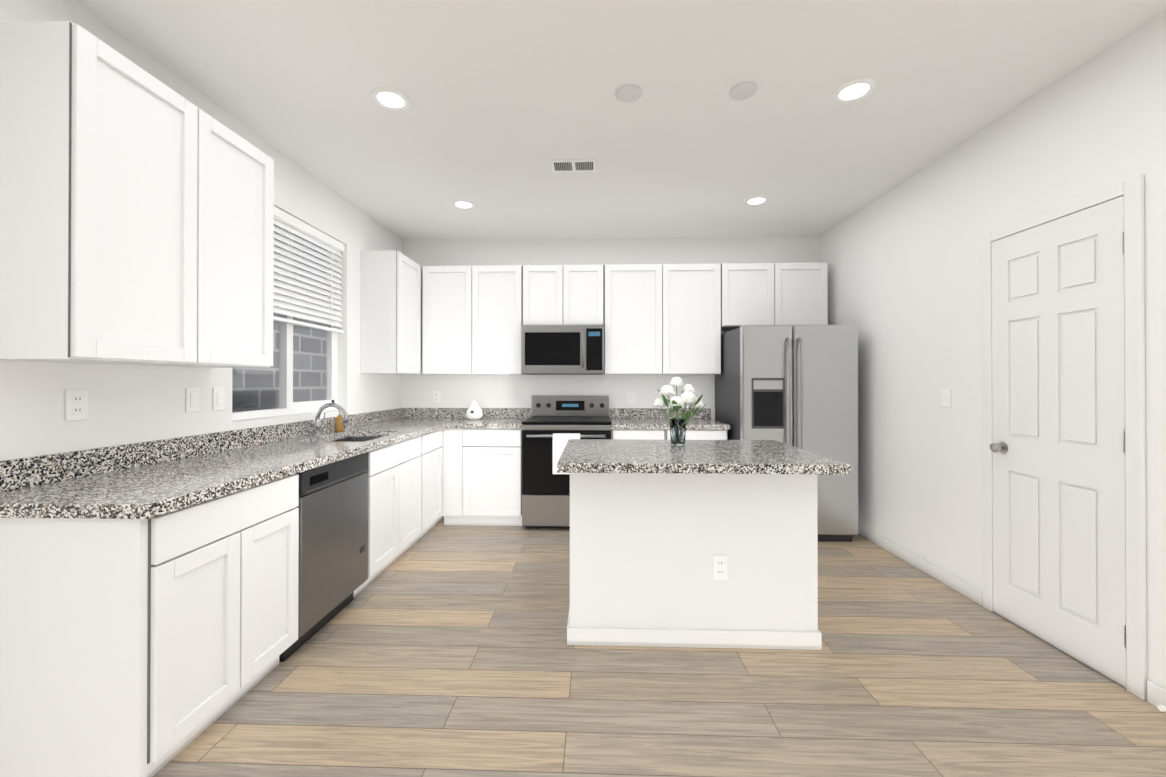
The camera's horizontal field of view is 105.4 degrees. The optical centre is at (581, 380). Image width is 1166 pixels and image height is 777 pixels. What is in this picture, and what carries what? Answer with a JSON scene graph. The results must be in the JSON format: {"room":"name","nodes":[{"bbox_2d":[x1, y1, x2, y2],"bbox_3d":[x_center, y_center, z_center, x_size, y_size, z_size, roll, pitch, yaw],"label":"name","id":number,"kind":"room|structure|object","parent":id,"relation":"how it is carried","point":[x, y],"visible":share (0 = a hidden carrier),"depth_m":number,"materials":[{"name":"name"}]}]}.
{"room":"kitchen","nodes":[
{"label":"kitchen","id":0,"kind":"room"},
{"bbox_2d":[0,0,402,460],"bbox_3d":[-1.999,-0.080,0.947,0.140,2.700,7.100,0,0,2],"label":"wall","id":1,"kind":"structure","parent":0,"point":[129,404],"depth_m":2.02,"materials":[{"name":"paint"}]},
{"bbox_2d":[65,389,87,420],"bbox_3d":[-1.900,0.093,1.674,0.007,0.116,0.072,0,0,2],"label":"electrical outlet","id":2,"kind":"object","parent":1,"relation":"attached to","point":[76,404],"visible":1,"depth_m":1.67,"materials":[{"name":"white plastic"}]},
{"bbox_2d":[0,21,273,367],"bbox_3d":[-1.739,-0.599,1.837,0.316,1.065,0.869,0,0,2],"label":"upper cabinet","id":3,"kind":"object","parent":1,"relation":"attached to","point":[136,215],"visible":1,"depth_m":1.54,"materials":[{"name":"white wood"}]},
{"bbox_2d":[186,388,198,411],"bbox_3d":[-1.884,0.095,2.154,0.008,0.116,0.072,0,0,2],"label":"light switch","id":4,"kind":"object","parent":1,"relation":"attached to","point":[192,399],"visible":1,"depth_m":2.15,"materials":[{"name":"white plastic"}]},
{"bbox_2d":[213,388,224,409],"bbox_3d":[-1.879,0.096,2.304,0.008,0.116,0.072,0,0,2],"label":"light switch","id":5,"kind":"object","parent":1,"relation":"attached to","point":[218,398],"visible":1,"depth_m":2.30,"materials":[{"name":"white plastic"}]},
{"bbox_2d":[232,225,337,420],"bbox_3d":[-1.962,-0.422,2.949,0.054,1.298,1.098,0,0,2],"label":"window","id":6,"kind":"structure","parent":1,"relation":"in","point":[288,405],"depth_m":2.95,"materials":[{"name":"white plastic"}]},
{"bbox_2d":[273,206,344,332],"bbox_3d":[-1.904,-0.720,2.948,0.056,0.696,1.076,0,0,2],"label":"window blinds","id":7,"kind":"object","parent":6,"relation":"attached to","point":[292,224],"visible":0.62,"depth_m":3.05,"materials":[{"name":"white plastic"}]},
{"bbox_2d":[361,250,425,374],"bbox_3d":[-1.666,-0.567,4.088,0.316,1.020,0.795,0,0,2],"label":"upper cabinet","id":8,"kind":"object","parent":1,"relation":"attached to","point":[391,306],"visible":0.98,"depth_m":3.69,"materials":[{"name":"white wood"}]},
{"bbox_2d":[402,236,819,419],"bbox_3d":[0.262,-0.065,4.496,4.430,2.700,0.140,0,0,2],"label":"wall","id":9,"kind":"structure","parent":0,"point":[492,391],"depth_m":4.44,"materials":[{"name":"paint"}]},
{"bbox_2d":[433,391,439,402],"bbox_3d":[-1.464,0.170,4.476,0.072,0.116,0.007,0,0,2],"label":"electrical outlet","id":10,"kind":"object","parent":9,"relation":"attached to","point":[436,396],"visible":1,"depth_m":4.47,"materials":[{"name":"white plastic"}]},
{"bbox_2d":[422,265,526,374],"bbox_3d":[-1.023,-0.566,4.309,0.942,1.020,0.316,0,0,2],"label":"upper cabinet","id":11,"kind":"object","parent":9,"relation":"attached to","point":[472,320],"visible":1,"depth_m":4.16,"materials":[{"name":"white wood"}]},
{"bbox_2d":[523,265,603,324],"bbox_3d":[-0.170,-0.791,4.282,0.759,0.570,0.316,0,0,2],"label":"upper cabinet","id":12,"kind":"object","parent":9,"relation":"attached to","point":[563,294],"visible":0.98,"depth_m":4.13,"materials":[{"name":"white wood"}]},
{"bbox_2d":[521,325,603,374],"bbox_3d":[-0.172,-0.279,4.222,0.756,0.444,0.432,0,0,2],"label":"microwave","id":13,"kind":"object","parent":12,"relation":"attached to","point":[562,349],"visible":1,"depth_m":4.05,"materials":[{"name":"grey metal"}]},
{"bbox_2d":[628,392,634,402],"bbox_3d":[0.494,0.169,4.413,0.072,0.116,0.007,0,0,2],"label":"electrical outlet","id":14,"kind":"object","parent":9,"relation":"attached to","point":[631,397],"visible":1,"depth_m":4.41,"materials":[{"name":"white plastic"}]},
{"bbox_2d":[604,264,720,374],"bbox_3d":[0.748,-0.566,4.251,1.073,1.020,0.316,0,0,2],"label":"upper cabinet","id":15,"kind":"object","parent":9,"relation":"attached to","point":[662,319],"visible":1,"depth_m":4.10,"materials":[{"name":"white wood"}]},
{"bbox_2d":[693,392,699,397],"bbox_3d":[1.134,0.169,4.392,0.072,0.116,0.007,0,0,2],"label":"electrical outlet","id":16,"kind":"object","parent":9,"relation":"attached to","point":[697,394],"visible":0.44,"depth_m":4.39,"materials":[{"name":"white plastic"}]},
{"bbox_2d":[721,263,827,329],"bbox_3d":[1.768,-0.786,4.219,0.961,0.580,0.316,0,0,2],"label":"upper cabinet","id":17,"kind":"object","parent":9,"relation":"attached to","point":[774,293],"visible":0.83,"depth_m":4.07,"materials":[{"name":"white wood"}]},
{"bbox_2d":[75,0,1165,239],"bbox_3d":[0.145,-1.480,0.884,4.430,0.100,7.380,0,0,2],"label":"ceiling","id":18,"kind":"structure","parent":0,"point":[509,100],"depth_m":2.20,"materials":[{"name":"paint"}]},
{"bbox_2d":[371,87,409,110],"bbox_3d":[-0.966,-1.420,2.250,0.184,0.009,0.184,0,0,2],"label":"recessed light","id":19,"kind":"object","parent":18,"relation":"in","point":[391,99],"visible":1,"depth_m":2.24,"materials":[{"name":"white plastic"}]},
{"bbox_2d":[452,200,474,209],"bbox_3d":[-0.953,-1.414,3.581,0.184,0.009,0.184,0,0,2],"label":"recessed light","id":20,"kind":"object","parent":18,"relation":"in","point":[463,204],"visible":0.98,"depth_m":3.58,"materials":[{"name":"white plastic"}]},
{"bbox_2d":[550,159,595,172],"bbox_3d":[-0.054,-1.417,2.941,0.300,0.008,0.160,0,0,2],"label":"ceiling vent","id":21,"kind":"object","parent":18,"relation":"in","point":[581,165],"visible":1,"depth_m":2.94,"materials":[{"name":"white plastic"}]},
{"bbox_2d":[616,84,641,102],"bbox_3d":[0.233,-1.417,2.201,0.132,0.014,0.132,0,0,2],"label":"ceiling detector","id":22,"kind":"object","parent":18,"relation":"attached to","point":[627,93],"visible":1,"depth_m":2.19,"materials":[{"name":"white plastic"}]},
{"bbox_2d":[729,81,757,99],"bbox_3d":[0.792,-1.417,2.183,0.132,0.014,0.132,0,0,2],"label":"ceiling detector","id":23,"kind":"object","parent":18,"relation":"attached to","point":[743,90],"visible":1,"depth_m":2.17,"materials":[{"name":"white plastic"}]},
{"bbox_2d":[744,196,768,205],"bbox_3d":[1.375,-1.414,3.505,0.184,0.009,0.184,0,0,2],"label":"recessed light","id":24,"kind":"object","parent":18,"relation":"in","point":[755,200],"visible":0.98,"depth_m":3.50,"materials":[{"name":"white plastic"}]},
{"bbox_2d":[833,78,875,103],"bbox_3d":[1.338,-1.420,2.186,0.184,0.009,0.184,0,0,2],"label":"recessed light","id":25,"kind":"object","parent":18,"relation":"in","point":[855,90],"visible":1,"depth_m":2.18,"materials":[{"name":"white plastic"}]},
{"bbox_2d":[153,518,1165,776],"bbox_3d":[0.145,1.320,0.872,4.430,0.100,7.380,0,0,2],"label":"floor","id":26,"kind":"structure","parent":0,"point":[439,650],"depth_m":1.80,"materials":[{"name":"brown wood"}]},
{"bbox_2d":[0,474,298,776],"bbox_3d":[-1.589,0.841,1.665,0.626,0.863,0.685,0,0,2],"label":"base cabinet","id":27,"kind":"object","parent":26,"relation":"on","point":[151,647],"visible":0.94,"depth_m":1.33,"materials":[{"name":"white wood"}]},
{"bbox_2d":[279,452,367,661],"bbox_3d":[-1.558,0.845,2.310,0.612,0.862,0.598,0,0,2],"label":"dishwasher","id":28,"kind":"object","parent":26,"relation":"on","point":[333,543],"visible":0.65,"depth_m":2.23,"materials":[{"name":"grey metal"}]},
{"bbox_2d":[354,436,420,596],"bbox_3d":[-1.546,0.847,3.006,0.626,0.863,0.785,0,0,2],"label":"base cabinet","id":29,"kind":"object","parent":26,"relation":"on","point":[394,500],"visible":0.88,"depth_m":2.93,"materials":[{"name":"white wood"}]},
{"bbox_2d":[0,408,447,518],"bbox_3d":[-1.534,0.426,2.893,0.660,0.312,3.173,0,0,2],"label":"countertop","id":30,"kind":"structure","parent":29,"relation":"on","point":[147,479],"depth_m":1.78,"materials":[{"name":"stone"}]},
{"bbox_2d":[313,403,348,435],"bbox_3d":[-1.686,0.260,3.006,0.238,0.219,0.095,0,0,2],"label":"faucet","id":31,"kind":"object","parent":30,"relation":"on","point":[318,423],"visible":1,"depth_m":2.98,"materials":[{"name":"silver metal"}]},
{"bbox_2d":[335,410,343,431],"bbox_3d":[-1.753,0.291,3.219,0.065,0.158,0.060,0,0,2],"label":"soap dispenser","id":32,"kind":"object","parent":30,"relation":"on","point":[339,426],"visible":0.77,"depth_m":3.19,"materials":[{"name":"brown"}]},
{"bbox_2d":[409,430,442,547],"bbox_3d":[-1.525,0.850,3.635,0.626,0.863,0.463,0,0,2],"label":"base cabinet","id":33,"kind":"object","parent":26,"relation":"on","point":[431,477],"visible":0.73,"depth_m":3.60,"materials":[{"name":"white wood"}]},
{"bbox_2d":[432,516,443,527],"bbox_3d":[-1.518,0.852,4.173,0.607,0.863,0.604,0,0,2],"label":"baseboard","id":34,"kind":"structure","parent":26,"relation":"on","point":[439,519],"depth_m":3.99,"materials":[{"name":"white wood"}]},
{"bbox_2d":[442,429,521,525],"bbox_3d":[-0.857,0.852,4.142,0.708,0.863,0.626,0,0,2],"label":"base cabinet","id":35,"kind":"object","parent":26,"relation":"on","point":[481,477],"visible":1,"depth_m":3.84,"materials":[{"name":"white wood"}]},
{"bbox_2d":[448,408,531,428],"bbox_3d":[-0.833,0.347,4.131,0.660,0.143,0.653,0,0,2],"label":"countertop","id":36,"kind":"structure","parent":35,"relation":"on","point":[492,418],"depth_m":4.38,"materials":[{"name":"stone"}]},
{"bbox_2d":[466,400,482,419],"bbox_3d":[-1.031,0.281,4.266,0.164,0.188,0.164,0,0,2],"label":"ceramic piece","id":37,"kind":"object","parent":36,"relation":"on","point":[474,411],"visible":1,"depth_m":4.21,"materials":[{"name":"white ceramic"}]},
{"bbox_2d":[522,395,610,527],"bbox_3d":[-0.122,0.715,4.052,0.762,1.135,0.706,0,0,2],"label":"range","id":38,"kind":"object","parent":26,"relation":"on","point":[552,425],"visible":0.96,"depth_m":3.77,"materials":[{"name":"grey metal"}]},
{"bbox_2d":[611,429,664,439],"bbox_3d":[0.493,0.852,4.098,0.460,0.863,0.626,0,0,2],"label":"base cabinet","id":39,"kind":"object","parent":26,"relation":"on","point":[641,434],"visible":0.12,"depth_m":3.79,"materials":[{"name":"white wood"}]},
{"bbox_2d":[567,473,821,649],"bbox_3d":[0.540,0.845,2.421,1.206,0.863,0.603,0,0,2],"label":"kitchen island","id":40,"kind":"object","parent":26,"relation":"on","point":[645,548],"visible":1,"depth_m":2.13,"materials":[{"name":"white"}]},
{"bbox_2d":[557,439,850,474],"bbox_3d":[0.541,0.389,2.359,1.275,0.043,0.830,0,0,2],"label":"island countertop","id":41,"kind":"structure","parent":40,"relation":"on","point":[688,457],"depth_m":2.09,"materials":[{"name":"stone"}]},
{"bbox_2d":[653,377,706,445],"bbox_3d":[0.554,0.173,2.501,0.293,0.389,0.265,0,0,2],"label":"vase","id":42,"kind":"object","parent":41,"relation":"on","point":[677,425],"visible":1,"depth_m":2.48,"materials":[{"name":"white plant"}]},
{"bbox_2d":[712,555,727,579],"bbox_3d":[0.661,0.895,2.123,0.072,0.116,0.007,0,0,2],"label":"outlet","id":43,"kind":"object","parent":40,"relation":"attached to","point":[719,567],"visible":1,"depth_m":2.12,"materials":[{"name":"white plastic"}]},
{"bbox_2d":[665,430,726,439],"bbox_3d":[0.988,0.852,4.082,0.520,0.863,0.626,0,0,2],"label":"base cabinet","id":44,"kind":"object","parent":26,"relation":"on","point":[706,434],"visible":0.17,"depth_m":3.77,"materials":[{"name":"white wood"}]},
{"bbox_2d":[609,408,729,429],"bbox_3d":[0.760,0.347,4.082,0.997,0.143,0.648,0,0,2],"label":"countertop","id":45,"kind":"structure","parent":44,"relation":"on","point":[641,418],"depth_m":4.27,"materials":[{"name":"stone"}]},
{"bbox_2d":[715,325,858,541],"bbox_3d":[1.735,0.422,3.888,0.902,1.720,0.897,0,0,2],"label":"refrigerator","id":46,"kind":"object","parent":26,"relation":"on","point":[795,385],"visible":0.67,"depth_m":3.50,"materials":[{"name":"grey metal"}]},
{"bbox_2d":[820,10,1165,688],"bbox_3d":[2.287,-0.081,0.739,0.140,2.700,7.240,0,0,2],"label":"wall","id":47,"kind":"structure","parent":0,"point":[903,259],"depth_m":2.65,"materials":[{"name":"paint"}]},
{"bbox_2d":[942,388,950,406],"bbox_3d":[2.277,0.108,2.779,0.008,0.116,0.072,0,0,2],"label":"light switch","id":48,"kind":"object","parent":47,"relation":"attached to","point":[946,397],"visible":1,"depth_m":2.77,"materials":[{"name":"white plastic"}]},
{"bbox_2d":[877,534,1165,712],"bbox_3d":[2.197,1.225,0.357,0.012,0.085,6.198,0,0,2],"label":"baseboard","id":49,"kind":"structure","parent":47,"relation":"attached to","point":[1156,694],"depth_m":2.75,"materials":[{"name":"white"}]},
{"bbox_2d":[990,196,1125,686],"bbox_3d":[2.225,0.251,2.138,0.071,2.024,0.616,0,0,2],"label":"pantry door","id":50,"kind":"structure","parent":47,"relation":"in","point":[1057,447],"depth_m":2.08,"materials":[{"name":"white wood"}]},
{"bbox_2d":[981,174,1146,699],"bbox_3d":[2.252,0.226,2.139,0.016,2.098,0.736,0,0,2],"label":"door frame","id":51,"kind":"structure","parent":47,"relation":"attached to","point":[1131,190],"depth_m":1.81,"materials":[{"name":"white wood"}]},
{"bbox_2d":[1157,705,1165,711],"bbox_3d":[2.195,1.223,1.657,0.075,0.024,0.024,0,0,2],"label":"door stop","id":52,"kind":"object","parent":47,"relation":"attached to","point":[1162,708],"visible":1,"depth_m":1.65,"materials":[{"name":"white"}]},
{"bbox_3d":[-6.978,1.893,4.152,10.000,0.020,20.000,0,0,2],"label":"ground","id":53,"kind":"structure","parent":0,"visible":0},
{"bbox_2d":[232,278,326,411],"bbox_3d":[-3.339,0.402,3.740,0.260,2.960,9.400,0,0,2],"label":"wall","id":54,"kind":"structure","parent":53,"relation":"on","point":[314,353],"depth_m":4.95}
]}

